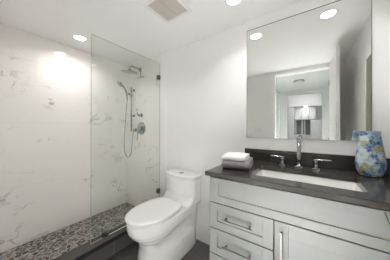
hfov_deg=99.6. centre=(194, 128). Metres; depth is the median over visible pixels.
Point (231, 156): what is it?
folded towel
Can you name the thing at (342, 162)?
backsplash
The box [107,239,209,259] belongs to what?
floor
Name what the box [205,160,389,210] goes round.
countertop
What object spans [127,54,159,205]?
wall tile
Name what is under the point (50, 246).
floor
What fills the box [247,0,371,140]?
mirror
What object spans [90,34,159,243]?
glass
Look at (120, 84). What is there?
shower
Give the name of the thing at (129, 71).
shower
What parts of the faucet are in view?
handle, spout post, handle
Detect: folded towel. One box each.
[222,152,249,161]
[222,157,252,170]
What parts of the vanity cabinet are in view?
drawer, handle, handle, drawer, drawer, handle, door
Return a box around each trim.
[53,222,126,259]
[160,52,165,196]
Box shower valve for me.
[137,122,145,139]
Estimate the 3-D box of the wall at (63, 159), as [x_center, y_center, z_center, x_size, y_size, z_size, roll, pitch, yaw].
[-1.522,0.164,1.872,0.120,2.200,1.806,0,0,35]
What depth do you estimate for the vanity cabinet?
0.78 m
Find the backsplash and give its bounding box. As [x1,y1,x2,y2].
[245,148,389,174]
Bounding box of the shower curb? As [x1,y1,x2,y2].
[82,234,134,259]
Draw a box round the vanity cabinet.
[210,176,389,259]
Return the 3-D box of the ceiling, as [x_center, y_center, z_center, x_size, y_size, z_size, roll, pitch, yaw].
[-0.381,-0.983,1.078,2.895,0.100,1.806,0,0,35]
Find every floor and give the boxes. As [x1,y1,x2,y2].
[0,202,134,259]
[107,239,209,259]
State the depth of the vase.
0.89 m
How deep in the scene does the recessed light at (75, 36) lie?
1.71 m
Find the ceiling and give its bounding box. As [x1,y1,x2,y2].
[0,0,302,65]
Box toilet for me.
[124,169,201,259]
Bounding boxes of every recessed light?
[72,34,87,41]
[225,0,242,5]
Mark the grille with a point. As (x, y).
(167, 10)
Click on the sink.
(335, 183)
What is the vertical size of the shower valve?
0.244 m
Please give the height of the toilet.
0.703 m
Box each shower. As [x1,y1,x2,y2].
[117,81,136,157]
[121,65,141,73]
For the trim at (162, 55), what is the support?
attached to the wall at (205, 77)
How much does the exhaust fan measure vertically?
0.012 m
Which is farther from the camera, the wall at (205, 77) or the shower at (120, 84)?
the shower at (120, 84)
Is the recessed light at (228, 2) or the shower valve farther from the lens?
the shower valve
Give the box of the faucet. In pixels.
[271,136,331,169]
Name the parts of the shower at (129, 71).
nozzle plate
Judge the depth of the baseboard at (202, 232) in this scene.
1.69 m
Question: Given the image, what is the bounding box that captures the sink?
[256,170,362,191]
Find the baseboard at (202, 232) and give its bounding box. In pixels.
[196,223,209,244]
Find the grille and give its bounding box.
[148,0,186,20]
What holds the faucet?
on the countertop
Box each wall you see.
[0,23,126,252]
[166,0,389,227]
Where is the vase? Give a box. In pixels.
[355,131,386,177]
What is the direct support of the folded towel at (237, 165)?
on the countertop
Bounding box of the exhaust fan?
[142,0,191,23]
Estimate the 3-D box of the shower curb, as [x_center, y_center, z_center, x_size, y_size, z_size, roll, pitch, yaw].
[-0.884,1.116,1.425,0.118,0.200,1.566,0,0,35]
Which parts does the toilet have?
seat lid, bowl, tank, tank lid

